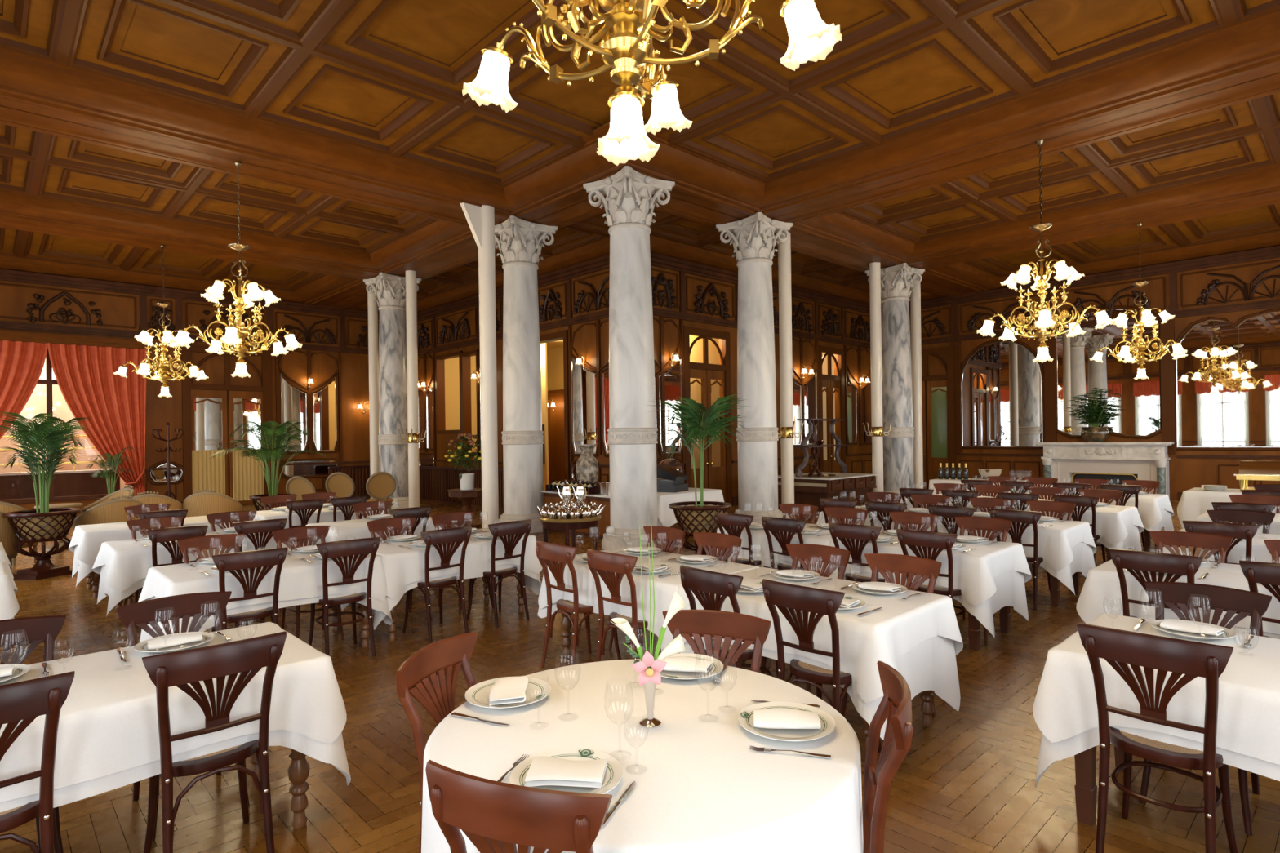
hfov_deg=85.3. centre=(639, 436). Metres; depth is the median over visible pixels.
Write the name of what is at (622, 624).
calla lily
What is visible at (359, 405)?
wall lamp
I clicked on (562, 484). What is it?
wine bottle
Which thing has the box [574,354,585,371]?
wall lamp
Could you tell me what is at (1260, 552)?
tablecloth
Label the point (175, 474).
mirror glass
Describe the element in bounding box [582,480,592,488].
wine bottle
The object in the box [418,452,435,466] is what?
wall mirror
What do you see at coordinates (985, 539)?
dinner plate
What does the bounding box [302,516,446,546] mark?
tablecloth
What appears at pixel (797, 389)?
wall mirror
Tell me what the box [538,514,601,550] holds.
table
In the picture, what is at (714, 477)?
door
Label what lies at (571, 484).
wine bottle
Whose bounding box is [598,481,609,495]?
ice bucket
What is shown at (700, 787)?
tablecloth
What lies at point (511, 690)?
folded napkin
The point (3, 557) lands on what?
tablecloth
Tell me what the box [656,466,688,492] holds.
till
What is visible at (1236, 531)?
dining chair
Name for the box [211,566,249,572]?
dinner plate
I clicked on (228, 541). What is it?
dining chair
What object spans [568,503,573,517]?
teapot
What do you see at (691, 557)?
folded napkin
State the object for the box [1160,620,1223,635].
folded napkin
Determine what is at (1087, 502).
dining chair
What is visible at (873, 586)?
folded napkin
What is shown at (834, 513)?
dining chair
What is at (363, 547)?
dining chair
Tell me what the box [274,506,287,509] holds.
folded napkin
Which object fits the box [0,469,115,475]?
countertop
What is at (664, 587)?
tablecloth
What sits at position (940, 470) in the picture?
champagne bottle
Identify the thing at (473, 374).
wall lamp
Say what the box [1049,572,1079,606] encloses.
dining table
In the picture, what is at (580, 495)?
teapot
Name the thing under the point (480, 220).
column
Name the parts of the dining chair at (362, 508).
post, rail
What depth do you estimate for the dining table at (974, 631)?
5.41 m
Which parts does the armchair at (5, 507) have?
leg, carved rail, seat rail, leg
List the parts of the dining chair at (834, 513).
post, post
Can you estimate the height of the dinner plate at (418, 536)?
0.026 m
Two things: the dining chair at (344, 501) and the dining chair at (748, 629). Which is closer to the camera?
the dining chair at (748, 629)
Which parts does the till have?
cash drawer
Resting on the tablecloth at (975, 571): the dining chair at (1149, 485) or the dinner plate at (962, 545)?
the dinner plate at (962, 545)
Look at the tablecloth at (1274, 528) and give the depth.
7.11 m
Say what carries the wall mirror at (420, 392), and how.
attached to the wall at (575, 295)
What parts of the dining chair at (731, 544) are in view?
post, rail, post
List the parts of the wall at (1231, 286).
cornice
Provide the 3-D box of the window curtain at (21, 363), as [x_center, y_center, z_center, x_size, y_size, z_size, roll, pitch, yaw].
[-14.332,-0.467,15.102,2.280,3.500,0.202,-1,0,-43]
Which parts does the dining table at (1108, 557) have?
leg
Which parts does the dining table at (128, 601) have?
leg, leg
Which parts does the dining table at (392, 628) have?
leg, leg, leg, leg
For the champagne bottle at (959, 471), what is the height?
0.318 m
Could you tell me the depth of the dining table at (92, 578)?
7.64 m
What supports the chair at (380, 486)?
on the floor
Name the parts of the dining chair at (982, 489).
rail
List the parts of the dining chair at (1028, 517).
post, rail, seat frame, post, leg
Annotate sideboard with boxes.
[777,418,877,513]
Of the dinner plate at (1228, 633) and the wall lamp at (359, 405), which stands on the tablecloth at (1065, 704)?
the dinner plate at (1228, 633)
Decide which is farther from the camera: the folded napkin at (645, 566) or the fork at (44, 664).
the folded napkin at (645, 566)
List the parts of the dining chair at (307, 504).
post, rail, post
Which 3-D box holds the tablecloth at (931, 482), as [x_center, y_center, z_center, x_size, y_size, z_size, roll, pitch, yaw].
[6.823,1.218,13.528,0.954,0.720,2.239,-1,0,-43]
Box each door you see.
[181,344,271,504]
[683,325,732,506]
[817,345,845,472]
[921,346,956,488]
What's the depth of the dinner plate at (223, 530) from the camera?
7.27 m
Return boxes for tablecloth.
[0,542,13,577]
[0,560,19,620]
[0,622,346,802]
[0,729,351,812]
[68,515,234,564]
[71,544,94,589]
[92,531,296,591]
[97,564,146,617]
[137,551,387,634]
[139,592,392,642]
[253,506,384,528]
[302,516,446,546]
[340,564,541,630]
[375,528,542,598]
[421,659,862,852]
[537,546,759,646]
[537,600,666,652]
[657,487,724,526]
[657,516,677,527]
[678,567,963,703]
[680,635,960,739]
[712,520,838,575]
[727,555,799,568]
[816,506,928,530]
[826,530,1031,606]
[843,570,1028,637]
[899,497,991,512]
[925,515,1096,571]
[928,477,1053,494]
[966,488,1048,499]
[994,503,1144,545]
[1024,542,1095,595]
[1032,613,1279,764]
[1035,726,1279,786]
[1047,493,1173,526]
[1075,559,1279,634]
[1095,521,1142,551]
[1117,611,1279,638]
[1140,508,1173,531]
[1162,528,1279,563]
[1177,487,1242,528]
[1194,511,1279,534]
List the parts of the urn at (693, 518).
bulb stem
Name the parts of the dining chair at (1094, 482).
rail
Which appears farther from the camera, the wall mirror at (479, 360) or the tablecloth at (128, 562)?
the wall mirror at (479, 360)
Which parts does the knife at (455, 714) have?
blade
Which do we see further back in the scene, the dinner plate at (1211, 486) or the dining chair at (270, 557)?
the dinner plate at (1211, 486)
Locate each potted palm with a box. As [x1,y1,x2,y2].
[0,411,91,512]
[84,446,136,494]
[208,420,328,496]
[649,393,751,506]
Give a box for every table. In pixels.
[34,502,83,551]
[85,571,100,599]
[114,594,134,632]
[249,748,309,829]
[330,604,368,648]
[356,572,525,640]
[447,488,481,528]
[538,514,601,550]
[560,611,746,669]
[705,648,934,759]
[968,606,1010,651]
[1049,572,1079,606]
[1074,746,1123,826]
[1106,547,1128,561]
[1144,528,1156,551]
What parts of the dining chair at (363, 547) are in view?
leg, post, seat frame, cane seat, rail, leg, post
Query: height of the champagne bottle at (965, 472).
0.318 m
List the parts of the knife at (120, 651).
blade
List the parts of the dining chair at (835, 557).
leg, post, leg, rail, post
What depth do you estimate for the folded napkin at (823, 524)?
6.97 m
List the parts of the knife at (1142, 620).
blade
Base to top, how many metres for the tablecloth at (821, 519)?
0.382 m
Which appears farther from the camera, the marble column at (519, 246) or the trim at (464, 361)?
the trim at (464, 361)
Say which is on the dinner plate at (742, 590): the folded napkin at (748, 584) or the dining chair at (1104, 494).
the folded napkin at (748, 584)
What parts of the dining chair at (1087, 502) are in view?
rail, post, leg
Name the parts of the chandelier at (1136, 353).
lamp shade, arm, lamp shade, lamp shade, lamp shade, arm, lamp shade, arm, arm, chain, chain, lamp shade, stem, arm, lamp shade, lamp shade, arm, arm, arm, lamp shade, lamp shade, lamp shade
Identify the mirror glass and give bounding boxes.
[151,464,181,480]
[283,461,336,475]
[314,379,335,449]
[419,455,433,466]
[573,463,577,481]
[603,370,608,453]
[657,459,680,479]
[847,377,856,442]
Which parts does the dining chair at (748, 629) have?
post, rail, post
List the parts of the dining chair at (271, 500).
post, rail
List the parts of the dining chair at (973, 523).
post, rail, leg, post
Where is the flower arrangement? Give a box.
[440,432,481,479]
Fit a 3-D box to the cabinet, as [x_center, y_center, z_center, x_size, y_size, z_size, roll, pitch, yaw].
[-14.432,1.405,16.921,2.800,1.000,0.500,-1,0,-43]
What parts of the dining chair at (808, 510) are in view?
post, rail, post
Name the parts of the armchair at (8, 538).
leg, seat rail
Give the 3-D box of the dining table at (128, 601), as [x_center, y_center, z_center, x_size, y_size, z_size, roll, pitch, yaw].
[-4.383,1.391,6.949,1.430,0.743,0.800,-1,0,-43]
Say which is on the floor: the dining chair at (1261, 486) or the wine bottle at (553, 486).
the dining chair at (1261, 486)
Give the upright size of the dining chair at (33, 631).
0.943 m
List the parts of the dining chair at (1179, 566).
post, rail, post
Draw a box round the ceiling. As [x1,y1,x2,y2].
[0,0,1279,300]
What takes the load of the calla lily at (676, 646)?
in the bud vase at (650, 722)
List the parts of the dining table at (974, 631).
leg, leg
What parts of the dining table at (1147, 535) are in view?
leg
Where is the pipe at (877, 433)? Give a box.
[862,262,892,502]
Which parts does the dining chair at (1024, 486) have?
rail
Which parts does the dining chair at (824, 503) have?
post, rail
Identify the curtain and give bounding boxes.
[0,340,48,439]
[47,342,146,496]
[191,449,225,494]
[232,448,264,501]
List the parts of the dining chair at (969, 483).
rail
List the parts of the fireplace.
brass frame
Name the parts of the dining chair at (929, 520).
post, post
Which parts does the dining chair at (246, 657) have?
leg, post, seat frame, cane seat, rail, leg, post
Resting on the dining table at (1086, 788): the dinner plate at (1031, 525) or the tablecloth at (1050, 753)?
the tablecloth at (1050, 753)
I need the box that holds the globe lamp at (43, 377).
[41,372,56,379]
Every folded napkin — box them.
[0,666,15,677]
[146,633,202,649]
[202,557,213,562]
[224,527,235,530]
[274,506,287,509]
[297,545,317,551]
[369,514,390,517]
[391,534,417,539]
[413,540,426,545]
[475,532,492,537]
[488,675,528,705]
[524,756,607,788]
[626,546,655,552]
[634,562,666,572]
[661,656,713,672]
[680,555,712,561]
[740,578,763,591]
[750,522,763,527]
[753,707,820,728]
[776,569,813,577]
[802,528,819,533]
[820,523,828,526]
[840,598,859,608]
[857,582,901,591]
[876,536,890,540]
[887,529,896,533]
[908,507,928,511]
[952,543,961,547]
[956,535,984,540]
[973,511,990,515]
[1040,515,1053,519]
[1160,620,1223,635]
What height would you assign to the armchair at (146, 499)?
0.985 m
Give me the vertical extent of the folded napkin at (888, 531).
0.028 m
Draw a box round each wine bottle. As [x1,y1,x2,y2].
[547,479,562,489]
[551,479,565,489]
[555,480,570,489]
[560,480,574,490]
[568,480,579,487]
[570,480,583,491]
[573,480,588,491]
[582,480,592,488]
[584,481,597,492]
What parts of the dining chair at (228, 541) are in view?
post, rail, post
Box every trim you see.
[0,330,150,350]
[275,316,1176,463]
[435,329,570,480]
[542,424,545,464]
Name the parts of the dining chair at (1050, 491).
rail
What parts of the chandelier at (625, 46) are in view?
lamp shade, arm, arm, stem, lamp shade, arm, arm, lamp shade, arm, lamp shade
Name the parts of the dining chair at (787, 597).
post, rail, leg, seat frame, cane seat, post, leg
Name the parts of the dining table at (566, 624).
leg, leg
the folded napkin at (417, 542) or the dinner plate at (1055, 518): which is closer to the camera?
the folded napkin at (417, 542)
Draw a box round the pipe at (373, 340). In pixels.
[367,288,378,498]
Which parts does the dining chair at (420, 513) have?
rail, post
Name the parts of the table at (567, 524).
leg, leg, leg, leg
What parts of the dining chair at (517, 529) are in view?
leg, post, leg, seat frame, rail, post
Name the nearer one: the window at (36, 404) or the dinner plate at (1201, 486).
the dinner plate at (1201, 486)
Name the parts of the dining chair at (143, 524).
post, rail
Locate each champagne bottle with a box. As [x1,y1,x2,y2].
[937,462,942,479]
[944,463,949,479]
[951,463,955,479]
[956,463,961,479]
[963,463,968,479]
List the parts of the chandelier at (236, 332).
lamp shade, arm, lamp shade, lamp shade, lamp shade, arm, arm, arm, lamp shade, arm, chain, stem, lamp shade, arm, lamp shade, arm, lamp shade, arm, arm, arm, lamp shade, lamp shade, lamp shade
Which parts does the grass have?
grass blade, grass blade, grass blade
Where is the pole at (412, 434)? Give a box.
[398,270,426,507]
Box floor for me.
[0,488,1279,852]
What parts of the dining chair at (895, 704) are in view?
seat frame, post, post, rail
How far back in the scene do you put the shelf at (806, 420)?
15.58 m
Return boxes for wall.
[0,268,379,516]
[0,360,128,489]
[417,253,609,486]
[444,335,835,490]
[547,389,564,484]
[650,252,871,497]
[880,245,1279,500]
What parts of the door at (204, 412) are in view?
pane, pane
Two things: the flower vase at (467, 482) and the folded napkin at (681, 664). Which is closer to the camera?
the folded napkin at (681, 664)
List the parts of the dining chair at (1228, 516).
rail, post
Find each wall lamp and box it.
[307,375,314,388]
[357,401,368,413]
[417,379,426,391]
[471,370,479,383]
[547,400,555,411]
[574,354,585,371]
[670,350,679,367]
[801,364,814,378]
[858,374,870,386]
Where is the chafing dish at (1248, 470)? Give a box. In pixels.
[1233,461,1279,492]
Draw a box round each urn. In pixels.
[2,507,81,580]
[248,493,295,511]
[668,501,731,555]
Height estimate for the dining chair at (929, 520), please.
0.943 m
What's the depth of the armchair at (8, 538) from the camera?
8.81 m
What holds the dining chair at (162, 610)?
on the floor
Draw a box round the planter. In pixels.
[1080,426,1109,442]
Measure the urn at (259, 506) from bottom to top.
0.777 m
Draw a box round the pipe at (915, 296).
[910,275,923,488]
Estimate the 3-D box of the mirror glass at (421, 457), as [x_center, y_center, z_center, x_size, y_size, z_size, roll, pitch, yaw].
[-6.559,0.823,21.401,0.021,0.500,0.950,-1,0,-43]
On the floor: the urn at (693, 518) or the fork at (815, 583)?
the urn at (693, 518)
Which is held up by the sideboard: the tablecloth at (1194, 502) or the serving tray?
the serving tray
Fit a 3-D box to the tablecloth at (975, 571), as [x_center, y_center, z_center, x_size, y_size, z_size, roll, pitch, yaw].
[2.467,1.102,6.037,1.046,0.373,1.472,-1,0,-43]
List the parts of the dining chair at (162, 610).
post, leg, rail, post, leg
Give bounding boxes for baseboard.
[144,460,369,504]
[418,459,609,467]
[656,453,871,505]
[955,453,1279,501]
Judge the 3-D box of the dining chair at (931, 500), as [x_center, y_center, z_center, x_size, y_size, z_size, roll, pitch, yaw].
[3.389,1.183,8.290,0.520,0.943,0.478,-1,0,-45]
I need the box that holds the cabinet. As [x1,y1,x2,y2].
[0,471,119,499]
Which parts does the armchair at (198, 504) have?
carved rail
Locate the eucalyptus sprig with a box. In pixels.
[623,635,651,668]
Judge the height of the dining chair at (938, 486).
0.943 m
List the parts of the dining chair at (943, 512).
post, rail, post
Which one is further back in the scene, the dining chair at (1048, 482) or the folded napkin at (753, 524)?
the dining chair at (1048, 482)
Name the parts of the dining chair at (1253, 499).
rail, post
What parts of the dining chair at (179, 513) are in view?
rail, post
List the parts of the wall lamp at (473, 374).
lamp shade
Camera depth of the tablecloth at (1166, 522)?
9.84 m
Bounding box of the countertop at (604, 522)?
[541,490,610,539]
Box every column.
[363,272,422,512]
[459,202,498,528]
[494,215,558,533]
[582,165,675,550]
[715,212,792,522]
[864,262,924,502]
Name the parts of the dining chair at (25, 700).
cane seat, seat frame, rail, leg, post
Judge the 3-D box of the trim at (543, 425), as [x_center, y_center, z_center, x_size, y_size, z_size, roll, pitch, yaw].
[-4.118,-0.241,22.249,0.070,2.200,3.500,-1,0,-43]
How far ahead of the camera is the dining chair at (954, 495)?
9.00 m
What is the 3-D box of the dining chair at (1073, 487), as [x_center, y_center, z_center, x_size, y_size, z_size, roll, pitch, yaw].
[6.354,1.141,10.139,0.520,0.943,0.478,-1,0,-43]
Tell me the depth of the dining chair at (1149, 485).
10.31 m
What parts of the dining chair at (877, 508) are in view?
post, rail, post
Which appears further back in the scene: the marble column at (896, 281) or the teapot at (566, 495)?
the marble column at (896, 281)
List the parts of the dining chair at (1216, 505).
rail, post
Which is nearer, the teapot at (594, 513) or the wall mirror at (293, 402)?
the teapot at (594, 513)
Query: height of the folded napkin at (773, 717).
0.028 m
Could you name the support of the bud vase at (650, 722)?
on the tablecloth at (700, 787)
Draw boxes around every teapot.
[536,504,549,518]
[537,503,549,513]
[545,505,556,519]
[553,503,567,517]
[555,504,569,518]
[556,480,574,504]
[557,505,567,519]
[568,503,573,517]
[568,504,582,518]
[569,505,579,519]
[572,480,586,504]
[580,504,593,518]
[587,502,601,507]
[588,502,605,515]
[589,503,603,517]
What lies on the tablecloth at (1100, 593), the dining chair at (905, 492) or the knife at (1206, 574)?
the knife at (1206, 574)
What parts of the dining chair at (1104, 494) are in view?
rail, post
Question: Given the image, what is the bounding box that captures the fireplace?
[1035,441,1173,499]
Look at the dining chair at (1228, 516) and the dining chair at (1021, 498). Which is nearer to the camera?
the dining chair at (1228, 516)
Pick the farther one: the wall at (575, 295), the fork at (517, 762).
the wall at (575, 295)
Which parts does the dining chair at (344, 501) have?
post, rail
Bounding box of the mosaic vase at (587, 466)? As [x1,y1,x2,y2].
[575,444,598,485]
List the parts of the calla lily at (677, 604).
flower stem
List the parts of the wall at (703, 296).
cornice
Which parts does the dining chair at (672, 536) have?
leg, leg, post, rail, post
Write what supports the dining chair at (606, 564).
on the floor
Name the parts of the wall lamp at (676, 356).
lamp shade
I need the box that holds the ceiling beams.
[0,10,1279,312]
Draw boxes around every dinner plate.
[0,663,30,684]
[133,631,213,653]
[149,541,177,544]
[196,556,214,564]
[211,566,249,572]
[220,528,236,532]
[271,507,288,511]
[292,546,318,553]
[311,554,342,559]
[366,515,392,519]
[386,535,421,542]
[408,542,437,546]
[464,676,551,708]
[471,532,498,538]
[509,747,622,794]
[575,555,587,563]
[622,546,661,555]
[632,563,671,573]
[659,653,723,679]
[675,555,717,564]
[737,580,763,593]
[737,701,835,741]
[749,523,763,528]
[771,569,819,581]
[795,528,822,534]
[817,524,829,528]
[837,595,866,610]
[852,582,907,595]
[864,535,893,542]
[884,530,897,536]
[906,508,928,512]
[932,542,965,550]
[955,536,988,542]
[972,513,990,517]
[1011,521,1044,526]
[1039,516,1058,521]
[1095,502,1109,506]
[1150,619,1235,639]
[1200,484,1227,487]
[1200,485,1227,488]
[1200,486,1227,488]
[1200,487,1227,489]
[1200,488,1227,490]
[1201,558,1208,563]
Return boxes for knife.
[116,648,125,662]
[451,712,509,725]
[601,781,635,826]
[657,572,679,577]
[751,700,820,708]
[840,582,857,589]
[857,607,881,616]
[1133,618,1146,630]
[1201,573,1208,579]
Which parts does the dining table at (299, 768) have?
leg, leg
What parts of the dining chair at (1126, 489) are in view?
rail, post, leg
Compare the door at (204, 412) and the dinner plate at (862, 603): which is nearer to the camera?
the dinner plate at (862, 603)
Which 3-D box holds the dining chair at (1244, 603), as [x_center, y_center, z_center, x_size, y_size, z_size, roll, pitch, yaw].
[2.588,1.194,3.208,0.520,0.943,0.478,-1,0,-44]
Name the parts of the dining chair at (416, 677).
post, rail, post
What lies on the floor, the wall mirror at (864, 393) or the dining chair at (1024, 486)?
the dining chair at (1024, 486)
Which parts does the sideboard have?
drawer, drawer, drawer, drawer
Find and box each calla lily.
[610,617,644,661]
[650,634,684,668]
[653,591,684,661]
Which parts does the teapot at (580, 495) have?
spout, lid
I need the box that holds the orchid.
[631,650,666,685]
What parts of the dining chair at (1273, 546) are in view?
post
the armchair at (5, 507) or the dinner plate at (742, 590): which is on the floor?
the armchair at (5, 507)
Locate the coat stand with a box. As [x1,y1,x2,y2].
[151,422,183,499]
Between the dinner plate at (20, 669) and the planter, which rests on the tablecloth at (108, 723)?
the dinner plate at (20, 669)
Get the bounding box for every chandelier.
[112,244,208,397]
[168,162,302,377]
[462,0,842,165]
[977,139,1115,362]
[1089,222,1187,379]
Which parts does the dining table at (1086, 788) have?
leg, leg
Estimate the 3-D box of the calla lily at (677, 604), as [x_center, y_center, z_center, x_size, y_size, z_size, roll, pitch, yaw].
[0.090,0.676,2.295,0.126,0.316,0.049,-1,0,-10]
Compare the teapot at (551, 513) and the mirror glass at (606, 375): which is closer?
the teapot at (551, 513)
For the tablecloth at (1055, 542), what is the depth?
6.74 m
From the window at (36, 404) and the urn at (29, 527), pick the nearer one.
the urn at (29, 527)
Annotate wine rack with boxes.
[545,484,599,494]
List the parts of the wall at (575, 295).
cornice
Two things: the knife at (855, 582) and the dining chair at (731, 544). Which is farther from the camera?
the dining chair at (731, 544)
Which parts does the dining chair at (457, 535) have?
leg, post, seat frame, cane seat, leg, rail, post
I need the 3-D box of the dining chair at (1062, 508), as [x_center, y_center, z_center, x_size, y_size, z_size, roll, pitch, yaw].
[4.270,1.171,7.340,0.520,0.943,0.478,-1,0,-40]
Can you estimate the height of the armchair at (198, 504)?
0.985 m
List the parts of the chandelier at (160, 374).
lamp shade, arm, lamp shade, lamp shade, lamp shade, arm, arm, arm, chain, chain, lamp shade, stem, lamp shade, lamp shade, arm, arm, lamp shade, lamp shade, lamp shade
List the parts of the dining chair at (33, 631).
rail, post, leg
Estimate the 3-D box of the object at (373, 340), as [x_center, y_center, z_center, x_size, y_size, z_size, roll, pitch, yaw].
[-6.803,-1.004,17.781,0.305,5.600,0.305,-1,0,-43]
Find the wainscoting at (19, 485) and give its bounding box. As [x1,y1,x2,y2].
[0,434,119,499]
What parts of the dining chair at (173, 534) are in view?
post, rail, post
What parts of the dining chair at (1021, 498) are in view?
rail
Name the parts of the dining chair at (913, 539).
post, rail, cane seat, seat frame, post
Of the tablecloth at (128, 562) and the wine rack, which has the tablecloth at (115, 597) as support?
the tablecloth at (128, 562)
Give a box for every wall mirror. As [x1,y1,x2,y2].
[146,460,183,484]
[278,370,309,453]
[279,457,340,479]
[311,373,338,453]
[417,388,426,449]
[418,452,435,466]
[425,387,433,449]
[478,360,480,449]
[569,352,599,457]
[570,458,600,485]
[600,365,608,457]
[654,373,658,453]
[656,354,683,456]
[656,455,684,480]
[792,375,803,445]
[803,368,817,445]
[847,373,858,445]
[858,376,871,444]
[960,338,1044,448]
[1054,305,1161,439]
[1173,308,1279,450]
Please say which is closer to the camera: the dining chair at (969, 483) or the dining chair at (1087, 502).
the dining chair at (1087, 502)
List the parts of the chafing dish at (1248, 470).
leg, leg, roll lid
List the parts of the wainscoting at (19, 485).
brass rail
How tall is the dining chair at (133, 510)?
0.943 m
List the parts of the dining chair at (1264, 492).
rail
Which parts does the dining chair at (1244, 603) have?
leg, post, rail, leg, post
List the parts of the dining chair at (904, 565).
leg, post, rail, post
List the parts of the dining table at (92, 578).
leg, leg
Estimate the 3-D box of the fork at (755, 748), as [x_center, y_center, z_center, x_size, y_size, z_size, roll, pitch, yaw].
[0.446,0.941,2.070,0.236,0.011,0.024,-1,0,15]
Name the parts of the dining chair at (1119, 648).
post, leg, rail, cane seat, seat frame, post, leg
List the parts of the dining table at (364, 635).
leg, leg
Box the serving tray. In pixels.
[802,474,839,477]
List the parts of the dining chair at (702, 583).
post, rail, cane seat, seat frame, post, leg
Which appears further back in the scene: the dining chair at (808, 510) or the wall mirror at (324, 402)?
the wall mirror at (324, 402)
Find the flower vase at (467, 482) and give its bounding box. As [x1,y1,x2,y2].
[459,473,474,489]
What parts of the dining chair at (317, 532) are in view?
post, leg, rail, post, leg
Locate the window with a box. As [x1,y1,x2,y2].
[0,346,109,504]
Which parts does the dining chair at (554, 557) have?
post, rail, post, cane seat, seat frame, leg, leg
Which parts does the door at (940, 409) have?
pane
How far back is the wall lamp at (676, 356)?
15.20 m
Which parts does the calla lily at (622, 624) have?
flower stem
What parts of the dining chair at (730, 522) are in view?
post, rail, seat frame, post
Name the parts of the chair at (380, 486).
seat, oval frame, seat rail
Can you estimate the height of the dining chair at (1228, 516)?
0.943 m
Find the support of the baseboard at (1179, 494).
attached to the wall at (1231, 286)
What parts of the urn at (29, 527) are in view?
bulb stem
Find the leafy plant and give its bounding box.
[1065,387,1119,426]
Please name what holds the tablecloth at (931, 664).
on the dining table at (927, 697)
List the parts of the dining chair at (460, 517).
post, rail, leg, post, leg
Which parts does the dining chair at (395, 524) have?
post, rail, post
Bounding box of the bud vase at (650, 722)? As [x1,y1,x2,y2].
[639,680,661,728]
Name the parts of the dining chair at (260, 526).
post, rail, post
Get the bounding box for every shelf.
[793,444,849,447]
[796,418,845,421]
[1035,441,1173,445]
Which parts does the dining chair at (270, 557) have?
post, cane seat, rail, seat frame, post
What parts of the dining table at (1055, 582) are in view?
leg, leg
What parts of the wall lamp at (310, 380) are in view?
lamp shade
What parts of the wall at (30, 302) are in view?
cornice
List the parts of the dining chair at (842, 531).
post, rail, cane seat, seat frame, post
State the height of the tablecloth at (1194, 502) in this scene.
0.640 m
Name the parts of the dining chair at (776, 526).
post, rail, cane seat, seat frame, post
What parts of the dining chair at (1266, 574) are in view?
post, rail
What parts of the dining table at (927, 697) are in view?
leg, leg, leg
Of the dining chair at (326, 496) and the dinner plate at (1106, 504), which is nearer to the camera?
the dinner plate at (1106, 504)
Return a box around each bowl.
[816,440,824,445]
[977,468,1003,480]
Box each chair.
[0,615,66,852]
[0,671,74,852]
[115,591,249,839]
[124,503,170,520]
[126,516,183,603]
[137,509,187,533]
[142,631,286,852]
[146,524,208,567]
[177,533,249,627]
[206,511,256,531]
[211,547,288,631]
[232,518,287,613]
[260,494,303,544]
[271,525,344,639]
[284,499,324,541]
[285,475,315,501]
[301,492,336,503]
[308,537,380,657]
[324,471,355,497]
[329,496,366,521]
[352,501,391,519]
[365,471,395,515]
[366,517,432,621]
[390,506,431,535]
[395,631,478,852]
[402,526,471,643]
[425,760,612,852]
[431,511,493,614]
[466,519,532,627]
[535,540,621,667]
[586,549,648,662]
[608,526,685,648]
[660,532,742,653]
[662,609,771,672]
[680,564,777,678]
[715,511,775,568]
[760,543,850,693]
[761,516,812,569]
[761,578,881,752]
[764,503,818,567]
[819,498,857,523]
[823,506,867,525]
[828,522,885,582]
[840,553,942,716]
[862,660,913,852]
[864,501,906,530]
[866,492,902,502]
[888,511,938,532]
[896,528,965,616]
[899,488,933,509]
[911,494,950,508]
[927,505,975,535]
[933,483,966,494]
[941,489,978,506]
[954,516,1011,638]
[960,480,992,496]
[968,497,1014,512]
[973,484,1009,497]
[987,475,1018,485]
[988,508,1050,610]
[997,493,1039,511]
[1000,480,1035,493]
[1025,477,1057,487]
[1026,500,1075,591]
[1028,487,1068,500]
[1052,483,1090,495]
[1053,494,1106,564]
[1074,478,1110,544]
[1076,622,1237,852]
[1079,488,1123,546]
[1100,484,1144,551]
[1109,548,1203,621]
[1121,480,1159,543]
[1139,581,1272,835]
[1149,531,1232,563]
[1182,520,1258,564]
[1206,509,1275,533]
[1211,502,1273,533]
[1228,494,1279,513]
[1239,560,1279,639]
[1240,489,1279,512]
[1253,484,1279,490]
[1263,539,1279,564]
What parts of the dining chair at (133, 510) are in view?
post, rail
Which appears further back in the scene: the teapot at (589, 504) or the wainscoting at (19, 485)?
the wainscoting at (19, 485)
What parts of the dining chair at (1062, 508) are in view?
rail, post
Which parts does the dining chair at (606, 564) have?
post, rail, cane seat, seat frame, post, leg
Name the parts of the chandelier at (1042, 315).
lamp shade, lamp shade, lamp shade, arm, lamp shade, arm, arm, arm, chain, chain, lamp shade, stem, lamp shade, arm, lamp shade, arm, arm, arm, lamp shade, lamp shade, lamp shade, arm, lamp shade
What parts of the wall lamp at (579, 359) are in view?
lamp shade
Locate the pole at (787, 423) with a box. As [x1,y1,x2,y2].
[777,231,804,519]
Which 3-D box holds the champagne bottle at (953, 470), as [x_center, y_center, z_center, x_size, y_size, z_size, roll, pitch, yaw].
[6.255,0.699,13.882,0.089,0.318,0.089,-1,0,-43]
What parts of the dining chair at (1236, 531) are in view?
post, rail, post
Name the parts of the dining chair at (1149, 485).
rail, post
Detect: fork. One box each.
[41,662,48,676]
[216,631,233,641]
[497,754,529,782]
[713,664,728,684]
[749,746,831,759]
[812,578,832,584]
[900,592,923,599]
[1244,635,1253,647]
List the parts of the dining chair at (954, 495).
rail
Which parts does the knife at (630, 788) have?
blade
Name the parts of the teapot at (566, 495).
spout, lid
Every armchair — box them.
[0,501,38,566]
[0,511,18,570]
[72,495,143,532]
[81,484,134,512]
[132,491,182,510]
[182,488,244,522]
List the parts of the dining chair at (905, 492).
post, rail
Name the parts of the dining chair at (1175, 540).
post, rail, post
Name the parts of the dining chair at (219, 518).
post, rail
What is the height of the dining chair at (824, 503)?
0.943 m
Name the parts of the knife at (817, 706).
blade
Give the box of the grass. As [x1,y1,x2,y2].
[639,520,654,668]
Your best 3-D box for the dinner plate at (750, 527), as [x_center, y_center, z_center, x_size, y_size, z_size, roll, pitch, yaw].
[1.173,0.917,7.044,0.310,0.026,0.310,-1,0,-43]

